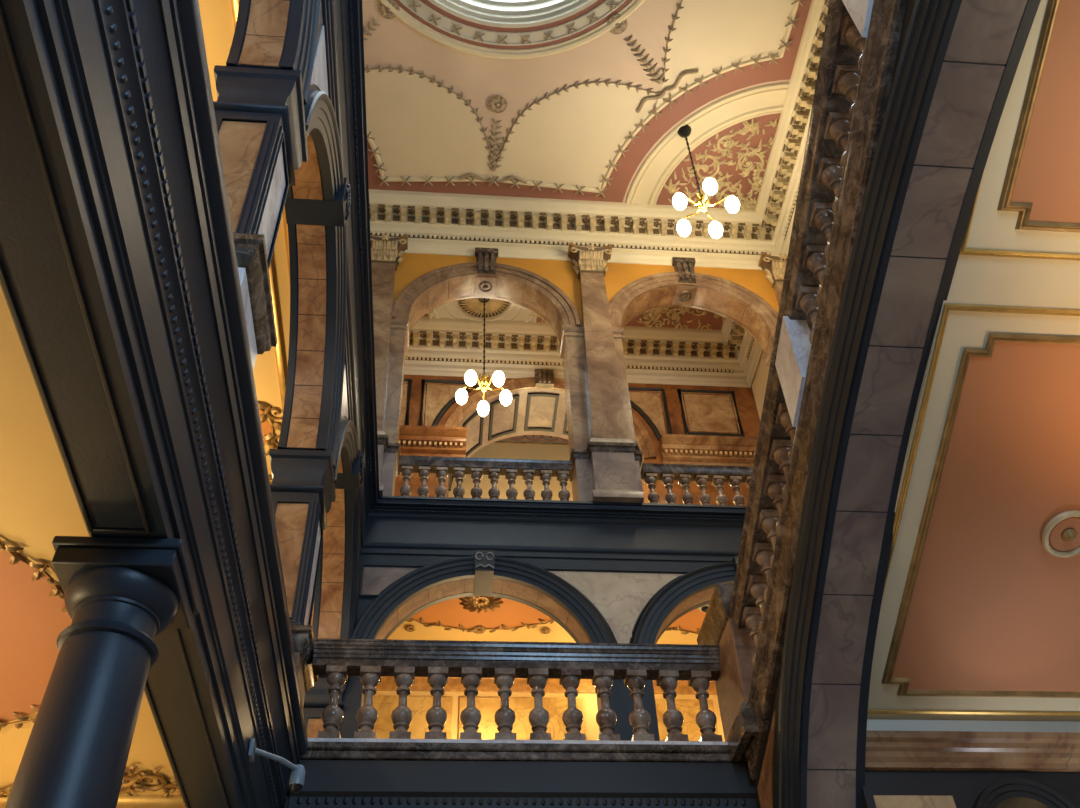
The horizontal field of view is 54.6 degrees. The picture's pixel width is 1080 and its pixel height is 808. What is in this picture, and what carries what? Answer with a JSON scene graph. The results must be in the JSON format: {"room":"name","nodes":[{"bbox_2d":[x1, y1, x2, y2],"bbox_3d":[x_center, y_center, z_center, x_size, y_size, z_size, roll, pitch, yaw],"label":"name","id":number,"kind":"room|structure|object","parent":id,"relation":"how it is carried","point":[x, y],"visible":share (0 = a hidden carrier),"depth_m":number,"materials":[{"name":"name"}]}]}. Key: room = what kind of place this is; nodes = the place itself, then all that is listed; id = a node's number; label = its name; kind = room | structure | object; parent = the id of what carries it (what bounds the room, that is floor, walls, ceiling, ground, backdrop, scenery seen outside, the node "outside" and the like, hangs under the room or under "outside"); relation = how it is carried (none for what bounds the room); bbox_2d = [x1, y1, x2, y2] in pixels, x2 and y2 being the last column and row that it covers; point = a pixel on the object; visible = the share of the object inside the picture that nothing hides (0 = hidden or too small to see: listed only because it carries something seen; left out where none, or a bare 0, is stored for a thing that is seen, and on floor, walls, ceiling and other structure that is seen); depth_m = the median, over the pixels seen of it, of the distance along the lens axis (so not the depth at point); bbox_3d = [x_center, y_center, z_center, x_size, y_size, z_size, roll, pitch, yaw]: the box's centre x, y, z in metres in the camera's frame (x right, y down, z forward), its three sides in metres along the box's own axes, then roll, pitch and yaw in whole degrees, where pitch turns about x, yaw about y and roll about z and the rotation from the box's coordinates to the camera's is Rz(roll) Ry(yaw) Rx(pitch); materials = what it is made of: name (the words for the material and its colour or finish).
{"room":"grand staircase hall","nodes":[
{"label":"grand staircase hall","id":0,"kind":"room"},
{"bbox_2d":[0,285,178,794],"bbox_3d":[-3.631,-1.318,3.079,3.600,0.060,11.100,2,-45,-5],"label":"ceiling","id":1,"kind":"structure","parent":0,"point":[38,502],"depth_m":4.86,"materials":[{"name":"yellow paint"}]},
{"bbox_2d":[0,542,71,729],"bbox_3d":[-3.747,1.157,5.482,2.799,0.043,2.558,2,-45,-5],"label":"ceiling panel","id":2,"kind":"object","parent":1,"relation":"attached to","point":[33,611],"visible":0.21,"depth_m":5.62,"materials":[{"name":"paint"}]},
{"bbox_2d":[0,763,181,797],"bbox_3d":[-3.114,2.481,6.845,1.656,0.048,0.554,2,-45,-5],"label":"scrollwork","id":3,"kind":"object","parent":1,"relation":"attached to","point":[140,775],"visible":0.41,"depth_m":6.88,"materials":[{"name":"gold metal"}]},
{"bbox_2d":[198,0,697,644],"bbox_3d":[-0.207,-2.734,10.734,11.620,0.700,19.300,2,-45,-5],"label":"ceiling","id":4,"kind":"structure","parent":0,"point":[217,21],"depth_m":12.43,"materials":[{"name":"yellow paint"}]},
{"bbox_2d":[231,0,289,411],"bbox_3d":[-2.539,-3.678,9.102,0.350,0.100,16.070,2,-45,-5],"label":"trim","id":5,"kind":"structure","parent":4,"relation":"attached to","point":[235,3],"depth_m":11.73,"materials":[{"name":"paint"}]},
{"bbox_2d":[258,403,281,483],"bbox_3d":[-3.621,0.422,13.196,0.893,0.081,1.822,2,-45,-5],"label":"ceiling panel","id":6,"kind":"object","parent":4,"relation":"attached to","point":[266,427],"visible":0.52,"depth_m":13.06,"materials":[{"name":"orange paint"}]},
{"bbox_2d":[404,596,553,633],"bbox_3d":[-0.891,2.976,15.886,3.221,0.080,1.982,2,-45,-5],"label":"ceiling panel","id":7,"kind":"object","parent":4,"relation":"attached to","point":[474,613],"visible":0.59,"depth_m":16.24,"materials":[{"name":"orange paint"}]},
{"bbox_2d":[665,608,705,633],"bbox_3d":[2.885,3.112,16.209,3.221,0.080,1.982,2,-45,-5],"label":"ceiling panel","id":8,"kind":"object","parent":4,"relation":"attached to","point":[692,621],"visible":0.03,"depth_m":16.59,"materials":[{"name":"orange paint"}]},
{"bbox_2d":[698,605,708,611],"bbox_3d":[2.563,3.174,16.235,0.220,0.095,0.220,2,-45,-5],"label":"rosette","id":9,"kind":"object","parent":8,"relation":"attached to","point":[703,608],"visible":0.55,"depth_m":16.19,"materials":[{"name":"beige paint"}]},
{"bbox_3d":[4.716,1.404,16.450,0.957,1.115,0.859,2,-45,-5],"label":"pedestal","id":10,"kind":"object","parent":4,"relation":"on","visible":0},
{"bbox_2d":[758,252,787,366],"bbox_3d":[4.628,-0.799,18.580,0.957,5.080,0.919,2,-45,-5],"label":"pilaster","id":11,"kind":"object","parent":10,"relation":"on","point":[774,267],"visible":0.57,"depth_m":19.78,"materials":[{"name":"brown stone"}]},
{"bbox_2d":[433,300,533,320],"bbox_3d":[-1.185,-1.806,22.470,11.516,0.092,4.236,2,-45,-5],"label":"ceiling","id":12,"kind":"structure","parent":0,"point":[515,310],"depth_m":22.27,"materials":[{"name":"beige paint"}]},
{"bbox_2d":[422,309,433,318],"bbox_3d":[-2.585,-2.250,21.842,0.898,0.095,1.473,2,-45,-5],"label":"relief panel","id":13,"kind":"object","parent":12,"relation":"attached to","point":[429,314],"visible":0.03,"depth_m":22.21,"materials":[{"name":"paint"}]},
{"bbox_2d":[433,298,533,321],"bbox_3d":[-1.175,-2.205,21.925,2.368,0.110,2.368,2,-45,-5],"label":"rosette","id":14,"kind":"object","parent":12,"relation":"attached to","point":[472,306],"visible":0.41,"depth_m":22.12,"materials":[{"name":"beige paint"}]},
{"bbox_2d":[455,298,511,416],"bbox_3d":[-1.104,-1.204,20.700,1.073,3.221,1.036,2,-45,-5],"label":"chandelier","id":15,"kind":"object","parent":14,"relation":"hanging from","point":[498,378],"visible":0.88,"depth_m":19.70,"materials":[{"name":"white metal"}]},
{"bbox_2d":[530,313,545,323],"bbox_3d":[0.296,-2.150,22.084,0.958,0.095,1.488,2,-45,-5],"label":"relief panel","id":16,"kind":"object","parent":12,"relation":"attached to","point":[537,318],"visible":0.09,"depth_m":22.41,"materials":[{"name":"paint"}]},
{"bbox_2d":[626,307,724,330],"bbox_3d":[2.572,-2.194,22.153,3.087,0.095,2.079,2,-45,-5],"label":"relief panel","id":17,"kind":"object","parent":12,"relation":"attached to","point":[667,317],"visible":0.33,"depth_m":22.55,"materials":[{"name":"paint"}]},
{"bbox_2d":[448,435,572,500],"bbox_3d":[-0.245,1.914,23.218,9.158,11.165,2.100,2,-45,-5],"label":"wall","id":18,"kind":"structure","parent":0,"point":[493,450],"depth_m":25.02,"materials":[{"name":"yellow paint"}]},
{"bbox_2d":[494,435,568,444],"bbox_3d":[0.566,0.811,25.607,5.550,0.510,0.031,2,-45,-5],"label":"painted frieze","id":19,"kind":"object","parent":18,"relation":"attached to","point":[524,435],"visible":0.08,"depth_m":25.41,"materials":[{"name":"paint"}]},
{"bbox_2d":[285,749,764,807],"bbox_3d":[-0.416,1.311,6.660,10.800,0.560,19.300,2,-45,-5],"label":"floor","id":20,"kind":"structure","parent":0,"point":[756,782],"depth_m":8.32,"materials":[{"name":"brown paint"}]},
{"bbox_2d":[0,0,307,807],"bbox_3d":[-1.643,-1.135,3.776,0.630,1.114,12.000,2,-45,-5],"label":"beam","id":21,"kind":"structure","parent":20,"relation":"attached to","point":[120,281],"depth_m":4.29,"materials":[{"name":"blue paint"}]},
{"bbox_2d":[248,738,304,792],"bbox_3d":[-1.725,2.366,6.811,0.099,0.212,0.482,-31,-51,25],"label":"security camera","id":22,"kind":"object","parent":21,"relation":"attached to","point":[297,776],"visible":1,"depth_m":6.84,"materials":[{"name":"grey plastic"}]},
{"bbox_2d":[233,233,276,369],"bbox_3d":[-1.956,-0.379,5.963,0.700,0.920,0.825,2,-45,-5],"label":"pedestal","id":23,"kind":"object","parent":20,"relation":"on","point":[250,249],"visible":0.23,"depth_m":6.11,"materials":[{"name":"stone"}]},
{"bbox_2d":[213,65,307,267],"bbox_3d":[-2.010,-1.432,7.011,0.606,2.052,0.716,2,-45,-5],"label":"pier","id":24,"kind":"object","parent":23,"relation":"on","point":[260,112],"visible":0.5,"depth_m":7.10,"materials":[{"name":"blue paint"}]},
{"bbox_2d":[226,0,321,105],"bbox_3d":[-1.840,-4.397,7.123,0.613,2.300,4.050,2,-45,-5],"label":"arch","id":25,"kind":"object","parent":24,"relation":"on","point":[270,34],"visible":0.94,"depth_m":7.75,"materials":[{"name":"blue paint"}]},
{"bbox_2d":[291,625,317,705],"bbox_3d":[-2.303,2.475,8.816,0.700,0.920,0.825,2,-45,-5],"label":"pedestal","id":26,"kind":"object","parent":20,"relation":"on","point":[303,639],"visible":0.2,"depth_m":8.88,"materials":[{"name":"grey stone"}]},
{"bbox_2d":[269,449,335,624],"bbox_3d":[-2.357,1.423,9.863,0.606,2.052,0.716,2,-45,-5],"label":"pier","id":27,"kind":"object","parent":26,"relation":"on","point":[302,487],"visible":0.62,"depth_m":9.92,"materials":[{"name":"blue paint"}]},
{"bbox_2d":[278,8,350,468],"bbox_3d":[-2.188,-1.542,9.975,0.613,2.300,4.050,2,-45,-5],"label":"arch","id":28,"kind":"object","parent":27,"relation":"on","point":[317,207],"visible":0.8,"depth_m":10.59,"materials":[{"name":"blue paint"}]},
{"bbox_2d":[339,550,632,740],"bbox_3d":[-0.828,4.023,13.251,3.958,4.938,0.664,2,-45,-5],"label":"arch","id":29,"kind":"object","parent":20,"relation":"on","point":[525,581],"visible":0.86,"depth_m":14.53,"materials":[{"name":"blue paint"}]},
{"bbox_2d":[359,564,423,596],"bbox_3d":[-2.033,2.443,14.427,0.890,0.547,0.044,2,-45,-5],"label":"spandrel panel","id":30,"kind":"object","parent":29,"relation":"attached to","point":[375,578],"visible":1,"depth_m":14.47,"materials":[{"name":"stone"}]},
{"bbox_2d":[543,568,687,643],"bbox_3d":[1.105,2.880,14.372,2.112,1.462,0.044,2,-45,-5],"label":"spandrel panel","id":31,"kind":"object","parent":29,"relation":"attached to","point":[621,597],"visible":0.82,"depth_m":14.64,"materials":[{"name":"beige stone"}]},
{"bbox_2d":[307,638,727,744],"bbox_3d":[-0.158,2.549,8.988,3.600,0.950,0.340,2,-45,-5],"label":"balustrade","id":32,"kind":"object","parent":20,"relation":"on","point":[337,659],"visible":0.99,"depth_m":9.05,"materials":[{"name":"stone"}]},
{"bbox_2d":[288,760,756,807],"bbox_3d":[-0.069,3.256,8.171,3.750,0.910,0.150,2,-45,-5],"label":"trim","id":33,"kind":"structure","parent":20,"relation":"attached to","point":[328,783],"depth_m":8.30,"materials":[{"name":"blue paint"}]},
{"bbox_2d":[300,741,746,762],"bbox_3d":[-0.109,2.929,8.603,3.660,0.135,0.335,2,-45,-5],"label":"plinth","id":34,"kind":"object","parent":20,"relation":"on","point":[396,751],"visible":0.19,"depth_m":8.49,"materials":[{"name":"stone"}]},
{"bbox_2d":[615,556,737,740],"bbox_3d":[3.120,4.165,13.589,3.972,4.938,0.664,2,-45,-5],"label":"arch","id":35,"kind":"object","parent":20,"relation":"on","point":[694,589],"visible":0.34,"depth_m":14.76,"materials":[{"name":"blue paint"}]},
{"bbox_2d":[697,583,757,762],"bbox_3d":[1.784,2.407,9.062,0.490,1.400,0.910,2,-45,-5],"label":"pedestal","id":36,"kind":"object","parent":20,"relation":"on","point":[737,648],"visible":0.39,"depth_m":8.95,"materials":[{"name":"brown stone"}]},
{"bbox_3d":[-2.658,5.400,11.738,0.700,0.920,0.825,2,-45,-5],"label":"pedestal","id":37,"kind":"object","parent":20,"relation":"on","visible":0},
{"bbox_2d":[303,675,349,737],"bbox_3d":[-2.712,4.347,12.785,0.606,2.052,0.716,2,-45,-5],"label":"pier","id":38,"kind":"object","parent":37,"relation":"on","point":[317,698],"visible":0.27,"depth_m":12.97,"materials":[{"name":"blue paint"}]},
{"bbox_2d":[312,363,364,638],"bbox_3d":[-2.539,1.347,12.863,0.613,2.300,4.150,2,-45,-5],"label":"arch","id":39,"kind":"object","parent":38,"relation":"on","point":[335,611],"visible":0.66,"depth_m":13.64,"materials":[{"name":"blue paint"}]},
{"bbox_2d":[372,691,724,740],"bbox_3d":[-0.937,5.832,15.648,11.620,5.860,0.280,2,-45,-5],"label":"wall","id":40,"kind":"structure","parent":0,"point":[487,706],"depth_m":16.49,"materials":[{"name":"paint"}]},
{"bbox_2d":[375,676,716,694],"bbox_3d":[-0.984,4.306,16.843,11.620,0.610,0.240,2,-45,-5],"label":"trim","id":41,"kind":"structure","parent":40,"relation":"attached to","point":[387,683],"depth_m":16.82,"materials":[{"name":"paint"}]},
{"bbox_2d":[362,0,789,201],"bbox_3d":[-0.347,-9.291,15.007,13.200,0.120,16.100,2,-45,-5],"label":"ceiling","id":42,"kind":"structure","parent":0,"point":[520,82],"depth_m":18.28,"materials":[{"name":"beige paint"}]},
{"bbox_2d":[363,0,399,39],"bbox_3d":[-3.054,-6.244,17.798,1.788,0.102,1.309,-34,-53,28],"label":"ornament","id":43,"kind":"object","parent":42,"relation":"attached to","point":[382,8],"visible":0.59,"depth_m":17.52,"materials":[{"name":"beige paint"}]},
{"bbox_2d":[458,95,526,183],"bbox_3d":[-0.824,-4.873,19.286,1.309,0.102,1.788,2,-45,-5],"label":"ornament","id":44,"kind":"object","parent":42,"relation":"attached to","point":[493,100],"visible":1,"depth_m":19.37,"materials":[{"name":"beige paint"}]},
{"bbox_2d":[379,0,645,58],"bbox_3d":[-0.481,-9.234,17.327,5.772,3.440,5.772,2,-45,-5],"label":"dome","id":45,"kind":"object","parent":42,"relation":"attached to","point":[500,29],"visible":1,"depth_m":17.80,"materials":[{"name":"beige paint"}]},
{"bbox_2d":[365,0,794,188],"bbox_3d":[-0.658,-6.121,18.078,9.824,0.012,5.476,2,-45,-5],"label":"fields","id":46,"kind":"object","parent":42,"relation":"attached to","point":[419,128],"visible":0.79,"depth_m":18.95,"materials":[{"name":"beige paint"}]},
{"bbox_2d":[365,64,497,166],"bbox_3d":[-1.974,-5.385,18.721,3.440,0.064,1.014,25,-51,-25],"label":"leaf garland","id":47,"kind":"object","parent":46,"relation":"attached to","point":[369,69],"visible":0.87,"depth_m":18.52,"materials":[{"name":"beige paint"}]},
{"bbox_2d":[493,78,661,167],"bbox_3d":[0.484,-5.287,18.941,3.438,0.064,0.991,-20,-47,16],"label":"leaf garland","id":48,"kind":"object","parent":46,"relation":"attached to","point":[587,82],"visible":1,"depth_m":18.69,"materials":[{"name":"beige paint"}]},
{"bbox_2d":[661,0,683,82],"bbox_3d":[2.942,-6.928,17.412,0.918,0.064,3.638,27,-52,-26],"label":"leaf garland","id":49,"kind":"object","parent":46,"relation":"attached to","point":[677,6],"visible":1,"depth_m":18.03,"materials":[{"name":"beige paint"}]},
{"bbox_2d":[367,0,803,197],"bbox_3d":[-0.667,-6.016,18.150,10.048,0.106,5.457,2,-45,-5],"label":"trim","id":50,"kind":"structure","parent":42,"relation":"attached to","point":[791,18],"depth_m":19.40,"materials":[{"name":"beige paint"}]},
{"bbox_2d":[367,0,811,201],"bbox_3d":[-0.548,-7.024,17.182,10.979,0.008,8.843,2,-45,-5],"label":"border","id":51,"kind":"object","parent":42,"relation":"attached to","point":[615,192],"visible":0.52,"depth_m":19.41,"materials":[{"name":"paint"}]},
{"bbox_2d":[607,14,698,112],"bbox_3d":[1.750,-6.067,18.212,1.309,0.102,1.788,-30,-51,24],"label":"ornament","id":52,"kind":"object","parent":42,"relation":"attached to","point":[623,24],"visible":1,"depth_m":18.38,"materials":[{"name":"beige paint"}]},
{"bbox_2d":[625,82,789,211],"bbox_3d":[3.248,-4.740,19.619,2.995,0.123,3.015,2,-45,-5],"label":"lunette","id":53,"kind":"structure","parent":42,"relation":"attached to","point":[731,139],"depth_m":19.65,"materials":[{"name":"beige paint"}]},
{"bbox_2d":[672,124,739,238],"bbox_3d":[2.717,-4.109,18.305,1.138,2.747,1.096,2,-45,-5],"label":"chandelier","id":54,"kind":"object","parent":53,"relation":"hanging from","point":[732,204],"visible":1,"depth_m":17.58,"materials":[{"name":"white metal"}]},
{"bbox_2d":[394,375,759,505],"bbox_3d":[-1.137,2.216,20.215,11.516,6.568,1.450,2,-45,-5],"label":"wall","id":55,"kind":"structure","parent":0,"point":[745,400],"depth_m":21.34,"materials":[{"name":"orange stone"}]},
{"bbox_2d":[400,379,411,424],"bbox_3d":[-2.912,0.023,21.136,0.583,1.478,0.110,2,-45,-5],"label":"wall panel","id":56,"kind":"object","parent":55,"relation":"attached to","point":[407,384],"visible":0.22,"depth_m":21.23,"materials":[{"name":"brown paint"}]},
{"bbox_2d":[399,425,466,456],"bbox_3d":[-3.208,0.817,20.098,3.570,0.944,0.333,2,-45,-5],"label":"entablature","id":57,"kind":"object","parent":55,"relation":"attached to","point":[437,441],"visible":0.31,"depth_m":20.31,"materials":[{"name":"orange stone"}]},
{"bbox_2d":[419,379,477,425],"bbox_3d":[-1.783,0.052,21.244,1.317,1.510,0.110,2,-45,-5],"label":"wall panel","id":58,"kind":"object","parent":55,"relation":"attached to","point":[437,396],"visible":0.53,"depth_m":21.39,"materials":[{"name":"brown paint"}]},
{"bbox_2d":[444,369,655,496],"bbox_3d":[0.061,0.627,21.810,4.308,2.344,1.610,2,-45,-5],"label":"arch","id":59,"kind":"object","parent":55,"relation":"attached to","point":[531,410],"visible":0.57,"depth_m":22.00,"materials":[{"name":"brown stone"}]},
{"bbox_2d":[628,387,672,440],"bbox_3d":[2.011,0.189,21.569,1.317,1.510,0.110,2,-45,-5],"label":"wall panel","id":60,"kind":"object","parent":55,"relation":"attached to","point":[650,403],"visible":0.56,"depth_m":21.71,"materials":[{"name":"brown paint"}]},
{"bbox_2d":[659,434,757,466],"bbox_3d":[3.511,1.059,20.673,2.174,0.944,0.333,2,-45,-5],"label":"entablature","id":61,"kind":"object","parent":55,"relation":"attached to","point":[674,448],"visible":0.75,"depth_m":20.76,"materials":[{"name":"brown stone"}]},
{"bbox_2d":[677,389,744,436],"bbox_3d":[3.536,0.194,21.750,1.239,1.338,0.110,2,-45,-5],"label":"wall panel","id":62,"kind":"object","parent":55,"relation":"attached to","point":[704,412],"visible":0.92,"depth_m":21.75,"materials":[{"name":"brown paint"}]},
{"bbox_2d":[392,253,778,351],"bbox_3d":[-0.906,-1.938,19.267,11.516,2.035,0.509,2,-45,-5],"label":"wall","id":63,"kind":"structure","parent":0,"point":[560,273],"depth_m":19.62,"materials":[{"name":"paint"}]},
{"bbox_2d":[392,247,580,342],"bbox_3d":[-0.997,-1.988,19.221,3.375,2.047,0.669,2,-45,-5],"label":"arch","id":64,"kind":"object","parent":63,"relation":"attached to","point":[484,275],"visible":0.98,"depth_m":19.27,"materials":[{"name":"brown stone"}]},
{"bbox_2d":[404,317,761,387],"bbox_3d":[0.044,-1.870,21.547,9.176,1.202,2.636,2,-45,-5],"label":"trim","id":65,"kind":"structure","parent":63,"relation":"attached to","point":[729,356],"depth_m":22.34,"materials":[{"name":"beige paint"}]},
{"bbox_2d":[609,257,777,353],"bbox_3d":[2.760,-1.853,19.542,3.375,2.047,0.669,2,-45,-5],"label":"arch","id":66,"kind":"object","parent":63,"relation":"attached to","point":[739,303],"visible":0.94,"depth_m":19.61,"materials":[{"name":"brown stone"}]},
{"bbox_2d":[751,103,852,420],"bbox_3d":[5.048,1.393,16.687,0.139,13.200,9.400,2,-45,-5],"label":"wall","id":67,"kind":"structure","parent":0,"point":[759,383],"depth_m":21.81,"materials":[{"name":"paint"}]},
{"bbox_2d":[321,0,746,562],"bbox_3d":[1.738,-3.591,9.784,7.930,1.040,16.420,2,-45,-5],"label":"cornice","id":68,"kind":"structure","parent":67,"relation":"attached to","point":[390,525],"depth_m":15.05,"materials":[{"name":"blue paint"}]},
{"bbox_2d":[377,434,399,495],"bbox_3d":[-2.709,1.136,15.814,1.120,1.115,0.859,2,-45,-5],"label":"pedestal","id":69,"kind":"object","parent":68,"relation":"on","point":[388,453],"visible":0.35,"depth_m":15.82,"materials":[{"name":"stone"}]},
{"bbox_2d":[370,234,409,442],"bbox_3d":[-2.812,-1.067,17.943,1.090,5.080,0.919,2,-45,-5],"label":"pilaster","id":70,"kind":"object","parent":69,"relation":"on","point":[391,334],"visible":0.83,"depth_m":17.83,"materials":[{"name":"brown stone"}]},
{"bbox_2d":[398,455,571,500],"bbox_3d":[-0.829,1.254,15.891,2.664,0.888,0.300,2,-45,-5],"label":"balustrade","id":71,"kind":"object","parent":68,"relation":"on","point":[407,465],"visible":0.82,"depth_m":16.00,"materials":[{"name":"stone"}]},
{"bbox_2d":[568,441,644,502],"bbox_3d":[1.044,1.271,16.136,1.129,1.115,0.859,2,-45,-5],"label":"pedestal","id":72,"kind":"object","parent":68,"relation":"on","point":[602,471],"visible":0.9,"depth_m":15.95,"materials":[{"name":"stone"}]},
{"bbox_2d":[559,242,635,453],"bbox_3d":[0.941,-0.932,18.264,1.099,5.080,0.919,2,-45,-5],"label":"pilaster","id":73,"kind":"object","parent":72,"relation":"on","point":[598,405],"visible":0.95,"depth_m":17.73,"materials":[{"name":"brown stone"}]},
{"bbox_2d":[640,463,752,505],"bbox_3d":[2.933,1.389,16.213,2.673,0.888,0.300,2,-45,-5],"label":"balustrade","id":74,"kind":"object","parent":68,"relation":"on","point":[717,475],"visible":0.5,"depth_m":16.30,"materials":[{"name":"stone"}]},
{"bbox_2d":[369,0,829,269],"bbox_3d":[-0.307,-8.494,14.872,11.488,1.202,15.025,2,-45,-5],"label":"trim","id":75,"kind":"structure","parent":67,"relation":"attached to","point":[434,223],"depth_m":20.03,"materials":[{"name":"beige paint"}]},
{"bbox_2d":[862,770,1079,807],"bbox_3d":[3.649,4.373,6.093,2.580,5.340,0.180,2,-45,-5],"label":"wall","id":76,"kind":"structure","parent":0,"point":[965,787],"depth_m":7.53,"materials":[{"name":"black paint"}]},
{"bbox_2d":[873,795,955,807],"bbox_3d":[2.664,3.092,7.119,0.580,0.870,0.012,2,-45,-5],"label":"slab","id":77,"kind":"object","parent":76,"relation":"attached to","point":[881,801],"visible":1,"depth_m":7.39,"materials":[{"name":"beige stone"}]},
{"bbox_2d":[865,730,1079,771],"bbox_3d":[3.584,2.551,7.685,2.570,0.250,0.135,2,-45,-5],"label":"trim","id":78,"kind":"structure","parent":76,"relation":"attached to","point":[885,750],"depth_m":7.62,"materials":[{"name":"brown stone"}]},
{"bbox_2d":[867,719,1079,732],"bbox_3d":[3.568,2.453,7.848,2.580,0.140,0.040,2,-45,-5],"label":"trim","id":79,"kind":"structure","parent":76,"relation":"attached to","point":[872,724],"depth_m":7.82,"materials":[{"name":"beige paint"}]},
{"bbox_2d":[973,778,1075,807],"bbox_3d":[3.430,2.862,7.408,0.860,0.430,0.060,2,-45,-5],"label":"small archivolt","id":80,"kind":"object","parent":76,"relation":"attached to","point":[1000,791],"visible":1,"depth_m":7.48,"materials":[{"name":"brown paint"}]},
{"bbox_2d":[867,0,1079,721],"bbox_3d":[3.923,-2.497,5.788,2.580,3.944,9.960,2,-45,-5],"label":"ceiling","id":81,"kind":"structure","parent":0,"point":[977,280],"depth_m":6.56,"materials":[{"name":"beige paint"}]},
{"bbox_2d":[868,303,1079,715],"bbox_3d":[3.643,0.886,7.224,2.494,1.169,2.984,2,-45,-5],"label":"ceiling panel","id":82,"kind":"object","parent":81,"relation":"attached to","point":[985,610],"visible":0.97,"depth_m":7.20,"materials":[{"name":"paint"}]},
{"bbox_2d":[1041,510,1079,557],"bbox_3d":[3.640,0.896,7.201,0.370,0.172,0.347,2,-45,-5],"label":"boss","id":83,"kind":"object","parent":82,"relation":"attached to","point":[1060,537],"visible":1,"depth_m":7.18,"materials":[{"name":"paint"}]},
{"bbox_2d":[959,0,1079,260],"bbox_3d":[3.879,-2.322,5.821,2.494,1.169,2.984,2,-45,-5],"label":"ceiling panel","id":84,"kind":"object","parent":81,"relation":"attached to","point":[1042,180],"visible":1,"depth_m":6.11,"materials":[{"name":"paint"}]},
{"bbox_3d":[0.085,5.081,2.735,15.000,0.150,27.000,2,-45,-5],"label":"floor","id":85,"kind":"structure","parent":0,"visible":0},
{"bbox_2d":[5,536,199,807],"bbox_3d":[-1.853,2.419,3.318,0.640,4.578,0.640,2,-45,-5],"label":"column","id":86,"kind":"structure","parent":85,"relation":"on","point":[120,593],"depth_m":4.44,"materials":[{"name":"black metal"}]},
{"bbox_2d":[757,0,1040,807],"bbox_3d":[2.383,0.084,4.536,0.555,9.310,9.901,2,-45,-5],"label":"arch","id":87,"kind":"object","parent":85,"relation":"on","point":[957,61],"visible":1,"depth_m":6.72,"materials":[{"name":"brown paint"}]},
{"bbox_2d":[744,0,906,779],"bbox_3d":[2.057,-1.989,6.430,0.090,4.300,9.900,2,-45,-5],"label":"string","id":88,"kind":"object","parent":87,"relation":"attached to","point":[887,16],"visible":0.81,"depth_m":7.07,"materials":[{"name":"stone"}]},
{"bbox_2d":[729,0,865,667],"bbox_3d":[2.093,-2.157,6.851,0.280,4.430,8.650,2,-45,-5],"label":"balustrade","id":89,"kind":"object","parent":88,"relation":"on","point":[843,45],"visible":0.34,"depth_m":7.62,"materials":[{"name":"stone"}]},
{"bbox_2d":[775,316,810,426],"bbox_3d":[1.899,-0.244,7.660,0.170,0.804,0.360,2,-45,-5],"label":"pedestal","id":90,"kind":"object","parent":89,"relation":"on","point":[794,345],"visible":0.71,"depth_m":7.61,"materials":[{"name":"stone"}]},
{"bbox_2d":[842,0,873,37],"bbox_3d":[2.076,-2.675,6.622,0.170,0.804,0.360,2,-45,-5],"label":"pedestal","id":91,"kind":"object","parent":89,"relation":"on","point":[860,11],"visible":0.5,"depth_m":6.49,"materials":[{"name":"stone"}]},
{"bbox_3d":[-4.037,4.442,5.401,3.600,4.800,0.240,2,-45,-5],"label":"wall","id":92,"kind":"structure","parent":0,"visible":0},
{"bbox_2d":[0,794,184,807],"bbox_3d":[-4.113,2.745,6.884,3.580,0.300,0.150,2,-45,-5],"label":"trim","id":93,"kind":"structure","parent":92,"relation":"attached to","point":[124,801],"depth_m":7.05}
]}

